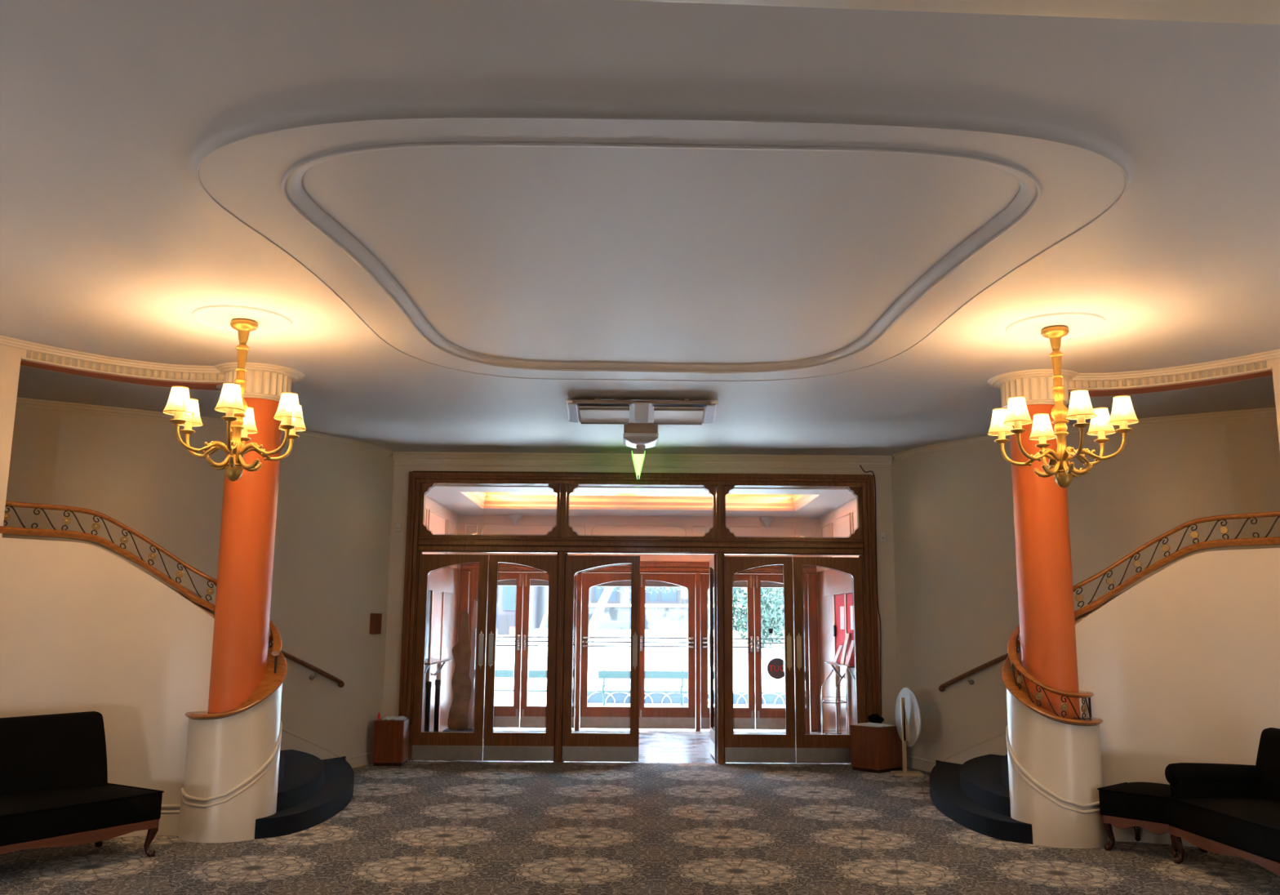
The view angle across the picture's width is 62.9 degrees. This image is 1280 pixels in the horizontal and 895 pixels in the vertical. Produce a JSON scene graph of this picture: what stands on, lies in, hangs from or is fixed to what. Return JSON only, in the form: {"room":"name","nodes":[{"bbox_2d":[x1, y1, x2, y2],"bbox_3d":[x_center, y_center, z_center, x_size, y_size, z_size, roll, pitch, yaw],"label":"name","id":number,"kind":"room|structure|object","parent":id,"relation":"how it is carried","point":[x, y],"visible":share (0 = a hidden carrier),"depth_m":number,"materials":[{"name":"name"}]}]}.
{"room":"cinema lobby","nodes":[
{"label":"cinema lobby","id":0,"kind":"room"},
{"bbox_2d":[0,344,214,813],"bbox_3d":[-5.410,-0.135,0.497,2.030,3.550,16.144,-1,-9,9],"label":"wall","id":1,"kind":"structure","parent":0,"point":[83,628],"depth_m":7.79,"materials":[{"name":"beige paint"}]},
{"bbox_2d":[2,406,394,756],"bbox_3d":[-6.710,1.147,8.329,4.588,3.550,10.005,-3,-10,19],"label":"wall","id":2,"kind":"structure","parent":0,"point":[331,571],"depth_m":10.79,"materials":[{"name":"beige paint"}]},
{"bbox_2d":[0,335,223,373],"bbox_3d":[-5.257,-1.878,0.721,1.874,0.036,15.955,-1,-9,9],"label":"trim","id":3,"kind":"structure","parent":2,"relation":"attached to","point":[4,340],"depth_m":7.99,"materials":[{"name":"paint"}]},
{"bbox_2d":[20,349,224,391],"bbox_3d":[-3.919,-0.590,8.228,1.811,0.115,0.534,5,-11,-28],"label":"trim","id":4,"kind":"structure","parent":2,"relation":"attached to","point":[29,358],"depth_m":8.17,"materials":[{"name":"paint"}]},
{"bbox_2d":[115,804,180,837],"bbox_3d":[-5.327,1.502,0.180,1.843,0.218,15.965,-1,-9,9],"label":"baseboard","id":5,"kind":"structure","parent":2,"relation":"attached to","point":[168,823],"depth_m":7.78,"materials":[{"name":"paint"}]},
{"bbox_2d":[16,397,392,456],"bbox_3d":[-4.971,-0.268,10.367,5.965,0.070,0.893,8,-12,-39],"label":"trim","id":6,"kind":"structure","parent":2,"relation":"attached to","point":[28,402],"depth_m":10.05,"materials":[{"name":"paint"}]},
{"bbox_2d":[280,649,344,687],"bbox_3d":[-4.060,1.803,10.319,2.653,1.205,0.218,9,-13,-43],"label":"wall handrail","id":7,"kind":"object","parent":2,"relation":"attached to","point":[340,683],"visible":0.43,"depth_m":10.88,"materials":[{"name":"brown wood"}]},
{"bbox_2d":[369,613,382,633],"bbox_3d":[-3.002,1.995,11.864,0.080,0.230,0.150,-3,-10,18],"label":"wall box","id":8,"kind":"object","parent":2,"relation":"attached to","point":[375,620],"visible":1,"depth_m":11.81,"materials":[{"name":"red wood"}]},
{"bbox_2d":[422,494,459,730],"bbox_3d":[-2.805,2.302,14.053,0.140,3.190,3.490,0,-9,0],"label":"wall","id":9,"kind":"structure","parent":0,"point":[438,518],"depth_m":14.79,"materials":[{"name":"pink paint"}]},
{"bbox_2d":[424,565,453,730],"bbox_3d":[-2.637,2.629,13.666,0.201,2.220,2.350,0,-9,0],"label":"window","id":10,"kind":"structure","parent":9,"relation":"in","point":[441,581],"depth_m":13.89,"materials":[{"name":"clear glass"}]},
{"bbox_2d":[457,515,821,730],"bbox_3d":[-0.022,2.133,16.009,6.600,4.200,0.314,0,-9,0],"label":"wall","id":11,"kind":"structure","parent":0,"point":[527,525],"depth_m":16.01,"materials":[{"name":"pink paint"}]},
{"bbox_2d":[468,572,523,727],"bbox_3d":[-2.188,3.028,15.722,0.809,2.285,0.097,0,-9,0],"label":"door","id":12,"kind":"structure","parent":11,"relation":"in","point":[504,716],"depth_m":15.69,"materials":[{"name":"red wood"}]},
{"bbox_2d":[507,514,521,525],"bbox_3d":[-1.913,1.115,15.961,0.220,0.165,0.220,0,-9,0],"label":"wall bracket","id":13,"kind":"object","parent":11,"relation":"attached to","point":[514,518],"visible":1,"depth_m":15.90,"materials":[{"name":"grey paint"}]},
{"bbox_2d":[520,573,577,728],"bbox_3d":[-1.372,3.034,15.725,0.809,2.285,0.097,0,-9,0],"label":"door","id":14,"kind":"structure","parent":11,"relation":"in","point":[530,716],"depth_m":15.70,"materials":[{"name":"red wood"}]},
{"bbox_2d":[579,573,631,728],"bbox_3d":[-0.460,3.042,15.729,0.856,2.285,0.097,0,-9,0],"label":"door","id":15,"kind":"structure","parent":11,"relation":"in","point":[590,716],"depth_m":15.66,"materials":[{"name":"red wood"}]},
{"bbox_2d":[457,560,819,730],"bbox_3d":[-0.027,2.963,15.773,5.400,2.485,0.190,0,-9,0],"label":"door frame","id":16,"kind":"structure","parent":11,"relation":"attached to","point":[646,566],"depth_m":15.81,"materials":[{"name":"red wood"}]},
{"bbox_2d":[497,572,783,587],"bbox_3d":[-0.080,1.776,16.354,16.000,0.785,0.150,0,-9,0],"label":"awning","id":17,"kind":"object","parent":11,"relation":"attached to","point":[504,582],"depth_m":16.23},
{"bbox_2d":[639,573,695,728],"bbox_3d":[0.404,3.048,15.733,0.856,2.285,0.097,0,-9,0],"label":"door","id":18,"kind":"structure","parent":11,"relation":"in","point":[668,717],"depth_m":15.69,"materials":[{"name":"red wood"}]},
{"bbox_2d":[700,573,755,728],"bbox_3d":[1.317,3.056,15.736,0.809,2.285,0.097,0,-9,0],"label":"door","id":19,"kind":"structure","parent":11,"relation":"in","point":[743,717],"depth_m":15.71,"materials":[{"name":"red wood"}]},
{"bbox_2d":[760,516,773,528],"bbox_3d":[1.936,1.146,15.977,0.220,0.165,0.220,0,-9,0],"label":"wall bracket","id":20,"kind":"object","parent":11,"relation":"attached to","point":[766,520],"visible":1,"depth_m":15.92,"materials":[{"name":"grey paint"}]},
{"bbox_2d":[753,574,809,728],"bbox_3d":[2.132,3.062,15.739,0.809,2.285,0.097,0,-9,0],"label":"door","id":21,"kind":"structure","parent":11,"relation":"in","point":[765,717],"depth_m":15.70,"materials":[{"name":"red wood"}]},
{"bbox_2d":[767,657,784,679],"bbox_3d":[2.060,3.312,15.696,0.310,0.310,0.004,0,-9,0],"label":"decal","id":22,"kind":"object","parent":21,"relation":"attached to","point":[775,666],"visible":0.85,"depth_m":15.70,"materials":[{"name":"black plastic"}]},
{"bbox_2d":[484,492,794,497],"bbox_3d":[-0.001,0.473,14.121,5.080,0.200,2.540,0,-9,0],"label":"ceiling","id":23,"kind":"structure","parent":0,"point":[486,493],"depth_m":15.35,"materials":[{"name":"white paint"}]},
{"bbox_2d":[520,492,556,494],"bbox_3d":[-1.459,0.647,15.085,0.509,0.032,0.204,0,-9,0],"label":"recessed light","id":24,"kind":"object","parent":23,"relation":"in","point":[551,493],"depth_m":15.17,"materials":[{"name":"white"}]},
{"bbox_2d":[646,493,708,495],"bbox_3d":[0.543,0.680,15.195,0.900,0.032,0.032,0,-9,0],"label":"recessed light","id":25,"kind":"object","parent":23,"relation":"in","point":[653,494],"visible":0.73,"depth_m":15.18,"materials":[{"name":"white"}]},
{"bbox_2d":[0,0,1279,455],"bbox_3d":[0.003,-1.568,2.336,22.000,0.045,21.100,0,-9,0],"label":"ceiling","id":26,"kind":"structure","parent":0,"point":[545,257],"depth_m":4.97,"materials":[{"name":"paint"}]},
{"bbox_2d":[191,304,292,333],"bbox_3d":[-2.631,-0.844,6.936,0.624,0.016,0.624,0,-9,0],"label":"ceiling rose","id":27,"kind":"object","parent":26,"relation":"attached to","point":[219,316],"visible":0.94,"depth_m":6.86,"materials":[{"name":"paint"}]},
{"bbox_2d":[162,318,306,480],"bbox_3d":[-2.630,-0.309,6.868,0.942,1.070,0.839,-2,-10,16],"label":"chandelier","id":28,"kind":"object","parent":27,"relation":"hanging from","point":[184,409],"visible":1,"depth_m":6.75,"materials":[{"name":"gold metal"}]},
{"bbox_2d":[631,448,644,479],"bbox_3d":[-0.018,0.141,11.661,0.150,0.385,0.342,0,-9,0],"label":"exit sign","id":29,"kind":"object","parent":26,"relation":"hanging from","point":[637,456],"visible":0.77,"depth_m":11.50,"materials":[{"name":"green plastic"}]},
{"bbox_2d":[622,422,658,449],"bbox_3d":[0.008,-0.094,10.632,0.352,0.255,0.462,0,-9,0],"label":"ceiling projector","id":30,"kind":"object","parent":26,"relation":"attached to","point":[640,436],"visible":0.94,"depth_m":10.42,"materials":[{"name":"white plastic"}]},
{"bbox_2d":[622,432,658,448],"bbox_3d":[0.007,-0.057,10.626,0.352,0.100,0.462,0,-9,0],"label":"ceiling light fixture","id":31,"kind":"object","parent":30,"relation":"on","point":[633,440],"depth_m":10.43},
{"bbox_2d":[565,398,718,424],"bbox_3d":[0.015,-0.334,9.380,1.340,0.188,0.440,0,-9,0],"label":"ceiling vent","id":32,"kind":"object","parent":26,"relation":"attached to","point":[596,411],"visible":1,"depth_m":9.34,"materials":[{"name":"grey metal"}]},
{"bbox_2d":[195,116,1128,381],"bbox_3d":[0.097,-0.901,6.228,4.169,0.019,4.468,0,-9,0],"label":"trim","id":33,"kind":"structure","parent":26,"relation":"attached to","point":[1033,179],"depth_m":4.32,"materials":[{"name":"paint"}]},
{"bbox_2d":[622,0,1279,24],"bbox_3d":[-0.001,-1.438,2.990,17.047,0.090,0.599,1,-9,-3],"label":"ceiling beam","id":34,"kind":"structure","parent":26,"relation":"attached to","point":[1240,11],"depth_m":3.21,"materials":[{"name":"paint"}]},
{"bbox_2d":[1005,311,1106,339],"bbox_3d":[2.758,-0.801,6.958,0.624,0.016,0.624,0,-9,0],"label":"ceiling rose","id":35,"kind":"object","parent":26,"relation":"attached to","point":[1078,323],"visible":0.92,"depth_m":6.88,"materials":[{"name":"paint"}]},
{"bbox_2d":[986,324,1138,487],"bbox_3d":[2.759,-0.266,6.890,0.839,1.070,0.942,0,-9,4],"label":"chandelier","id":36,"kind":"object","parent":35,"relation":"hanging from","point":[1016,414],"visible":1,"depth_m":6.83,"materials":[{"name":"gold metal"}]},
{"bbox_2d":[0,726,1279,894],"bbox_3d":[-0.033,2.262,3.580,22.000,0.100,24.800,0,-9,0],"label":"floor","id":37,"kind":"structure","parent":0,"point":[413,827],"depth_m":7.43,"materials":[{"name":"carpet"}]},
{"bbox_2d":[0,711,164,857],"bbox_3d":[-4.055,2.200,6.545,0.732,0.930,1.914,-5,-11,31],"label":"settee","id":38,"kind":"object","parent":37,"relation":"on","point":[55,790],"visible":1,"depth_m":6.93,"materials":[{"name":"black fabric"}]},
{"bbox_2d":[177,640,287,842],"bbox_3d":[-3.050,2.055,7.965,0.621,1.692,0.726,-8,-13,41],"label":"pedestal","id":39,"kind":"object","parent":37,"relation":"on","point":[232,769],"visible":0.89,"depth_m":7.67,"materials":[{"name":"beige paint"}]},
{"bbox_2d":[0,500,281,673],"bbox_3d":[-3.773,1.083,7.926,2.048,1.237,0.457,5,-10,-26],"label":"stair railing","id":40,"kind":"object","parent":39,"relation":"on","point":[275,636],"visible":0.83,"depth_m":7.99,"materials":[{"name":"brown wood"}]},
{"bbox_2d":[207,362,305,712],"bbox_3d":[-3.090,0.852,8.225,0.708,2.950,0.708,0,-9,0],"label":"column","id":41,"kind":"structure","parent":39,"relation":"on","point":[240,644],"depth_m":8.07,"materials":[{"name":"orange paint"}]},
{"bbox_2d":[254,749,354,839],"bbox_3d":[-4.774,2.320,8.318,6.122,1.260,3.169,7,-11,-34],"label":"staircase","id":42,"kind":"structure","parent":37,"relation":"on","point":[312,790],"depth_m":8.57,"materials":[{"name":"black carpet"}]},
{"bbox_2d":[372,717,409,765],"bbox_3d":[-2.773,3.281,11.677,0.330,0.485,0.300,0,-9,0],"label":"wooden box","id":43,"kind":"object","parent":37,"relation":"on","point":[391,737],"visible":0.98,"depth_m":11.54,"materials":[{"name":"red wood"}]},
{"bbox_2d":[381,715,408,719],"bbox_3d":[-2.744,3.024,11.725,0.255,0.035,0.230,0,-9,0],"label":"paper sheets","id":44,"kind":"object","parent":43,"relation":"on","point":[393,717],"visible":1,"depth_m":11.65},
{"bbox_2d":[424,680,431,730],"bbox_3d":[-2.547,3.236,12.547,0.260,0.860,0.260,0,-9,0],"label":"post","id":45,"kind":"object","parent":37,"relation":"on","point":[428,683],"visible":0.6,"depth_m":12.55,"materials":[{"name":"black plastic"}]},
{"bbox_2d":[433,678,440,730],"bbox_3d":[-2.519,3.306,12.972,0.260,0.860,0.260,0,-9,0],"label":"post","id":46,"kind":"object","parent":37,"relation":"on","point":[437,682],"visible":0.61,"depth_m":12.97,"materials":[{"name":"black plastic"}]},
{"bbox_2d":[443,598,478,732],"bbox_3d":[-2.278,2.880,13.575,0.440,1.900,0.350,0,-9,0],"label":"cardboard standee","id":47,"kind":"object","parent":37,"relation":"on","point":[461,713],"visible":0.66,"depth_m":13.58,"materials":[{"name":"cardboard"}]},
{"bbox_2d":[467,569,488,734],"bbox_3d":[-2.283,2.895,14.892,0.320,2.300,0.068,0,-9,0],"label":"panel","id":48,"kind":"object","parent":37,"relation":"on","point":[474,580],"visible":0.2,"depth_m":14.99,"materials":[{"name":"red wood"}]},
{"bbox_2d":[792,572,809,736],"bbox_3d":[2.236,2.931,14.910,0.320,2.300,0.068,0,-9,0],"label":"panel","id":49,"kind":"object","parent":37,"relation":"on","point":[805,610],"visible":0.2,"depth_m":14.88,"materials":[{"name":"red wood"}]},
{"bbox_2d":[820,668,848,734],"bbox_3d":[2.400,3.252,12.945,0.362,1.030,0.442,0,-9,0],"label":"wire rack","id":50,"kind":"object","parent":37,"relation":"on","point":[846,669],"visible":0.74,"depth_m":12.83,"materials":[{"name":"silver metal"}]},
{"bbox_2d":[822,696,846,703],"bbox_3d":[2.388,3.115,12.968,0.323,0.080,0.432,0,-9,0],"label":"shelf","id":51,"kind":"object","parent":50,"relation":"attached to","point":[842,700],"depth_m":12.81,"materials":[{"name":"glass"}]},
{"bbox_2d":[823,729,847,734],"bbox_3d":[2.385,3.509,12.903,0.323,0.080,0.432,0,-9,0],"label":"shelf","id":52,"kind":"object","parent":50,"relation":"attached to","point":[836,731],"depth_m":12.80,"materials":[{"name":"silver metal"}]},
{"bbox_2d":[849,724,902,773],"bbox_3d":[2.602,3.299,11.517,0.440,0.475,0.370,9,-12,-41],"label":"wooden box","id":53,"kind":"object","parent":37,"relation":"on","point":[873,748],"visible":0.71,"depth_m":11.37,"materials":[{"name":"red wood"}]},
{"bbox_2d":[852,722,894,727],"bbox_3d":[2.570,3.051,11.527,0.310,0.012,0.330,9,-12,-41],"label":"tray","id":54,"kind":"object","parent":53,"relation":"on","point":[868,724],"visible":1,"depth_m":11.48,"materials":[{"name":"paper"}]},
{"bbox_2d":[867,713,884,723],"bbox_3d":[2.643,3.038,11.746,0.190,0.108,0.090,0,-9,0],"label":"bag","id":55,"kind":"object","parent":53,"relation":"on","point":[873,717],"visible":1,"depth_m":11.71,"materials":[{"name":"fabric"}]},
{"bbox_2d":[890,687,924,776],"bbox_3d":[2.841,3.033,11.216,0.300,0.905,0.609,0,-9,0],"label":"sign stand","id":56,"kind":"object","parent":37,"relation":"on","point":[908,714],"visible":1,"depth_m":11.16,"materials":[{"name":"white"}]},
{"bbox_2d":[929,754,1032,844],"bbox_3d":[4.839,2.396,8.357,6.122,1.260,3.169,-6,-11,34],"label":"staircase","id":57,"kind":"structure","parent":37,"relation":"on","point":[974,793],"depth_m":8.61,"materials":[{"name":"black carpet"}]},
{"bbox_2d":[1000,644,1108,848],"bbox_3d":[3.123,2.104,7.990,0.622,1.692,0.726,9,-13,-42],"label":"pedestal","id":58,"kind":"object","parent":37,"relation":"on","point":[1055,762],"visible":0.78,"depth_m":7.69,"materials":[{"name":"beige paint"}]},
{"bbox_2d":[987,368,1080,718],"bbox_3d":[3.180,0.902,8.250,0.708,2.950,0.708,0,-9,0],"label":"column","id":59,"kind":"structure","parent":58,"relation":"on","point":[1046,618],"depth_m":8.10,"materials":[{"name":"orange paint"}]},
{"bbox_2d":[1007,511,1279,719],"bbox_3d":[3.837,1.278,7.901,2.039,1.521,0.588,-3,-10,19],"label":"stair railing","id":60,"kind":"object","parent":58,"relation":"on","point":[1012,642],"visible":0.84,"depth_m":7.97,"materials":[{"name":"brown wood"}]},
{"bbox_2d":[1097,782,1207,856],"bbox_3d":[3.688,2.654,7.514,0.554,0.460,0.554,9,-12,-41],"label":"footstool","id":61,"kind":"object","parent":37,"relation":"on","point":[1125,805],"visible":0.78,"depth_m":7.40,"materials":[{"name":"black fabric"}]},
{"bbox_2d":[1164,727,1279,875],"bbox_3d":[4.054,2.250,6.396,0.791,0.900,1.733,1,-9,-4],"label":"sofa","id":62,"kind":"object","parent":37,"relation":"on","point":[1220,808],"visible":1,"depth_m":6.97,"materials":[{"name":"black fabric"}]},
{"bbox_2d":[382,460,897,724],"bbox_3d":[0.005,1.851,12.303,6.600,3.550,0.200,0,-9,0],"label":"wall","id":63,"kind":"structure","parent":0,"point":[884,518],"depth_m":12.33,"materials":[{"name":"beige paint"}]},
{"bbox_2d":[280,727,373,768],"bbox_3d":[-4.994,2.460,9.926,5.956,1.502,0.860,8,-12,-38],"label":"baseboard","id":64,"kind":"structure","parent":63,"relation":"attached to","point":[290,740],"depth_m":10.85,"materials":[{"name":"paint"}]},
{"bbox_2d":[395,522,401,531],"bbox_3d":[-2.842,0.935,12.316,0.070,0.110,0.043,0,-9,0],"label":"wall sensor","id":65,"kind":"object","parent":63,"relation":"attached to","point":[397,525],"visible":1,"depth_m":12.30,"materials":[{"name":"white plastic"}]},
{"bbox_2d":[411,554,488,760],"bbox_3d":[-2.189,2.407,12.107,0.806,2.333,0.053,0,-9,0],"label":"door","id":66,"kind":"structure","parent":63,"relation":"in","point":[425,744],"depth_m":12.04,"materials":[{"name":"brown wood"}]},
{"bbox_2d":[419,483,559,537],"bbox_3d":[-1.768,0.728,12.392,1.635,0.680,0.050,0,-9,0],"label":"window","id":67,"kind":"structure","parent":63,"relation":"in","point":[554,533],"depth_m":12.33,"materials":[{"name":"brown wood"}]},
{"bbox_2d":[483,554,558,760],"bbox_3d":[-1.372,2.414,12.110,0.806,2.333,0.053,0,-9,0],"label":"door","id":68,"kind":"structure","parent":63,"relation":"in","point":[530,745],"depth_m":12.04,"materials":[{"name":"brown wood"}]},
{"bbox_2d":[561,555,639,761],"bbox_3d":[-0.443,2.421,12.114,0.874,2.333,0.053,0,-9,0],"label":"door","id":69,"kind":"structure","parent":63,"relation":"in","point":[576,745],"depth_m":12.03,"materials":[{"name":"brown wood"}]},
{"bbox_2d":[398,471,880,764],"bbox_3d":[0.005,1.954,12.205,5.500,3.327,0.231,0,-9,0],"label":"door frame","id":70,"kind":"structure","parent":63,"relation":"attached to","point":[415,544],"depth_m":12.24,"materials":[{"name":"brown wood"}]},
{"bbox_2d":[565,484,715,538],"bbox_3d":[0.014,0.742,12.400,1.770,0.680,0.050,0,-9,0],"label":"window","id":71,"kind":"structure","parent":63,"relation":"in","point":[570,533],"depth_m":12.33,"materials":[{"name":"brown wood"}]},
{"bbox_2d":[392,451,892,469],"bbox_3d":[0.018,0.157,12.456,5.960,0.157,0.070,0,-9,0],"label":"trim","id":72,"kind":"structure","parent":63,"relation":"attached to","point":[397,455],"depth_m":12.45,"materials":[{"name":"paint"}]},
{"bbox_2d":[709,555,717,761],"bbox_3d":[0.893,2.501,12.535,0.053,2.333,0.874,1,-9,-2],"label":"door","id":73,"kind":"structure","parent":63,"relation":"in","point":[711,561],"depth_m":12.76,"materials":[{"name":"brown wood"}]},
{"bbox_2d":[723,555,795,762],"bbox_3d":[1.376,2.436,12.121,0.806,2.333,0.053,0,-9,0],"label":"door","id":74,"kind":"structure","parent":63,"relation":"in","point":[768,747],"depth_m":12.05,"materials":[{"name":"brown wood"}]},
{"bbox_2d":[722,485,862,539],"bbox_3d":[1.796,0.756,12.407,1.635,0.680,0.050,0,-9,0],"label":"window","id":75,"kind":"structure","parent":63,"relation":"in","point":[726,534],"depth_m":12.35,"materials":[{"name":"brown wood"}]},
{"bbox_2d":[792,556,866,763],"bbox_3d":[2.193,2.442,12.125,0.806,2.333,0.053,0,-9,0],"label":"door","id":76,"kind":"structure","parent":63,"relation":"in","point":[810,747],"depth_m":12.09,"materials":[{"name":"brown wood"}]},
{"bbox_2d":[859,464,881,723],"bbox_3d":[2.702,1.759,12.219,0.200,3.143,0.017,0,-9,0],"label":"cable","id":77,"kind":"object","parent":63,"relation":"attached to","point":[860,464],"visible":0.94,"depth_m":12.24,"materials":[{"name":"black plastic"}]},
{"bbox_2d":[879,532,885,542],"bbox_3d":[2.857,1.055,12.326,0.070,0.110,0.043,0,-9,0],"label":"wall sensor","id":78,"kind":"object","parent":63,"relation":"attached to","point":[882,535],"visible":1,"depth_m":12.31,"materials":[{"name":"white plastic"}]},
{"bbox_2d":[426,484,856,517],"bbox_3d":[-0.004,0.768,14.372,6.600,0.020,3.590,0,-9,0],"label":"ceiling","id":79,"kind":"structure","parent":0,"point":[448,495],"depth_m":13.91,"materials":[{"name":"grey paint"}]},
{"bbox_2d":[458,491,822,511],"bbox_3d":[-0.002,0.639,14.094,4.560,0.195,2.020,0,-9,0],"label":"trim","id":80,"kind":"structure","parent":79,"relation":"attached to","point":[483,500],"depth_m":15.02,"materials":[{"name":"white paint"}]},
{"bbox_2d":[817,496,858,734],"bbox_3d":[2.775,2.346,14.076,0.140,3.190,3.490,0,-9,0],"label":"wall","id":81,"kind":"structure","parent":0,"point":[841,522],"depth_m":14.79,"materials":[{"name":"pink paint"}]},
{"bbox_2d":[823,568,855,734],"bbox_3d":[2.604,2.671,13.687,0.201,2.220,2.350,0,-9,0],"label":"window","id":82,"kind":"structure","parent":81,"relation":"in","point":[837,584],"depth_m":13.86,"materials":[{"name":"clear glass"}]},
{"bbox_2d":[832,644,843,662],"bbox_3d":[2.613,2.719,13.806,0.110,0.220,0.200,0,-9,0],"label":"brochure","id":83,"kind":"object","parent":82,"relation":"on","point":[840,647],"visible":0.93,"depth_m":13.77,"materials":[{"name":"white paper"}]},
{"bbox_2d":[840,605,844,629],"bbox_3d":[2.682,2.258,13.882,0.003,0.300,0.260,0,-9,0],"label":"notice sheet","id":84,"kind":"object","parent":82,"relation":"attached to","point":[842,608],"visible":1,"depth_m":13.88,"materials":[{"name":"white paper"}]},
{"bbox_2d":[840,633,849,663],"bbox_3d":[2.621,2.567,13.375,0.100,0.380,0.200,0,-9,0],"label":"brochure","id":85,"kind":"object","parent":82,"relation":"on","point":[847,635],"visible":1,"depth_m":13.34,"materials":[{"name":"white paper"}]},
{"bbox_2d":[844,640,854,665],"bbox_3d":[2.617,2.549,13.023,0.110,0.300,0.200,0,-9,0],"label":"brochure","id":86,"kind":"object","parent":82,"relation":"on","point":[852,643],"visible":0.86,"depth_m":12.99,"materials":[{"name":"white paper"}]},
{"bbox_2d":[849,605,853,629],"bbox_3d":[2.685,2.149,13.221,0.003,0.300,0.260,0,-9,0],"label":"notice sheet","id":87,"kind":"object","parent":82,"relation":"attached to","point":[851,607],"visible":0.57,"depth_m":13.26,"materials":[{"name":"white paper"}]},
{"bbox_2d":[890,415,1279,760],"bbox_3d":[6.794,1.254,8.384,4.586,3.550,10.006,4,-10,-19],"label":"wall","id":88,"kind":"structure","parent":0,"point":[956,589],"depth_m":10.81,"materials":[{"name":"beige paint"}]},
{"bbox_2d":[906,730,1007,772],"bbox_3d":[5.043,2.540,9.966,5.956,1.502,0.860,-7,-12,38],"label":"baseboard","id":89,"kind":"structure","parent":88,"relation":"attached to","point":[996,744],"depth_m":10.85,"materials":[{"name":"paint"}]},
{"bbox_2d":[938,653,1008,691],"bbox_3d":[4.117,1.868,10.352,2.653,1.205,0.218,-8,-13,43],"label":"wall handrail","id":90,"kind":"object","parent":88,"relation":"attached to","point":[942,687],"visible":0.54,"depth_m":10.89,"materials":[{"name":"brown wood"}]},
{"bbox_2d":[892,407,1276,461],"bbox_3d":[5.061,-0.188,10.408,5.965,0.070,0.893,-7,-12,38],"label":"trim","id":91,"kind":"structure","parent":88,"relation":"attached to","point":[1260,412],"depth_m":10.04,"materials":[{"name":"paint"}]},
{"bbox_2d":[1067,360,1272,397],"bbox_3d":[4.031,-0.527,8.260,1.811,0.115,0.534,-5,-11,28],"label":"trim","id":92,"kind":"structure","parent":88,"relation":"attached to","point":[1264,368],"depth_m":8.19,"materials":[{"name":"paint"}]},
{"bbox_2d":[1069,348,1279,381],"bbox_3d":[5.450,-1.792,0.765,1.874,0.036,15.955,2,-9,-9],"label":"trim","id":93,"kind":"structure","parent":88,"relation":"attached to","point":[1273,354],"depth_m":8.06,"materials":[{"name":"paint"}]},
{"bbox_2d":[1075,358,1279,786],"bbox_3d":[5.577,-0.047,0.542,2.030,3.550,16.144,2,-9,-9],"label":"wall","id":94,"kind":"structure","parent":0,"point":[1182,664],"depth_m":7.83,"materials":[{"name":"beige paint"}]},
{"bbox_2d":[1107,824,1196,846],"bbox_3d":[5.471,1.588,0.224,1.843,0.218,15.965,2,-9,-9],"label":"baseboard","id":95,"kind":"structure","parent":94,"relation":"attached to","point":[1120,834],"depth_m":7.78,"materials":[{"name":"paint"}]},
{"label":"outside","id":96,"kind":"structure","parent":0,"visible":0},
{"bbox_2d":[493,626,785,707],"bbox_3d":[-0.209,7.167,37.483,60.000,1.550,43.700,0,-9,0],"label":"ground","id":97,"kind":"structure","parent":96,"point":[606,658],"depth_m":26.21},
{"bbox_2d":[509,626,515,669],"bbox_3d":[-3.117,4.885,25.524,0.150,1.020,0.050,0,-9,0],"label":"sign","id":98,"kind":"object","parent":97,"relation":"on","point":[512,629],"visible":0.8,"depth_m":25.55,"materials":[{"name":"paper"}]},
{"bbox_2d":[494,669,546,691],"bbox_3d":[-2.367,4.956,21.660,1.780,0.748,0.461,0,-9,0],"label":"park bench","id":99,"kind":"object","parent":97,"relation":"on","point":[499,673],"visible":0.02,"depth_m":21.52,"materials":[{"name":"green paint"}]},
{"bbox_2d":[496,585,548,635],"bbox_3d":[-5.361,3.508,32.889,4.600,5.100,5.900,0,-9,0],"label":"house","id":100,"kind":"structure","parent":97,"relation":"on","point":[539,595],"depth_m":29.83,"materials":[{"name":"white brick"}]},
{"bbox_2d":[587,586,613,668],"bbox_3d":[-0.923,4.022,25.987,1.126,2.948,0.260,0,-9,0],"label":"leaning trunk","id":101,"kind":"object","parent":97,"relation":"on","point":[595,620],"visible":0.43,"depth_m":25.87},
{"bbox_2d":[528,586,685,661],"bbox_3d":[-0.563,4.282,26.650,4.473,2.346,1.005,0,-9,0],"label":"tree","id":102,"kind":"object","parent":97,"relation":"on","point":[545,615],"visible":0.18,"depth_m":26.58,"materials":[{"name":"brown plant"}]},
{"bbox_2d":[596,669,688,706],"bbox_3d":[0.048,4.975,21.670,1.880,0.748,0.461,0,-9,0],"label":"park bench","id":103,"kind":"object","parent":97,"relation":"on","point":[603,673],"visible":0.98,"depth_m":21.53,"materials":[{"name":"green paint"}]},
{"bbox_2d":[576,586,783,630],"bbox_3d":[2.412,3.589,33.339,9.850,5.000,5.070,0,-9,0],"label":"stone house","id":104,"kind":"structure","parent":97,"relation":"on","point":[669,610],"depth_m":30.63,"materials":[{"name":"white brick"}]},
{"bbox_2d":[587,690,785,704],"bbox_3d":[1.346,5.352,22.410,5.058,0.250,0.250,0,-9,0],"label":"low planter edge","id":105,"kind":"object","parent":97,"relation":"on","point":[739,697],"visible":0.49,"depth_m":22.33,"materials":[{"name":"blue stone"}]},
{"bbox_2d":[732,586,784,657],"bbox_3d":[3.206,4.401,27.170,1.994,2.414,1.457,0,-9,0],"label":"street tree","id":106,"kind":"object","parent":97,"relation":"on","point":[773,607],"visible":0.53,"depth_m":26.93,"materials":[{"name":"green plant"}]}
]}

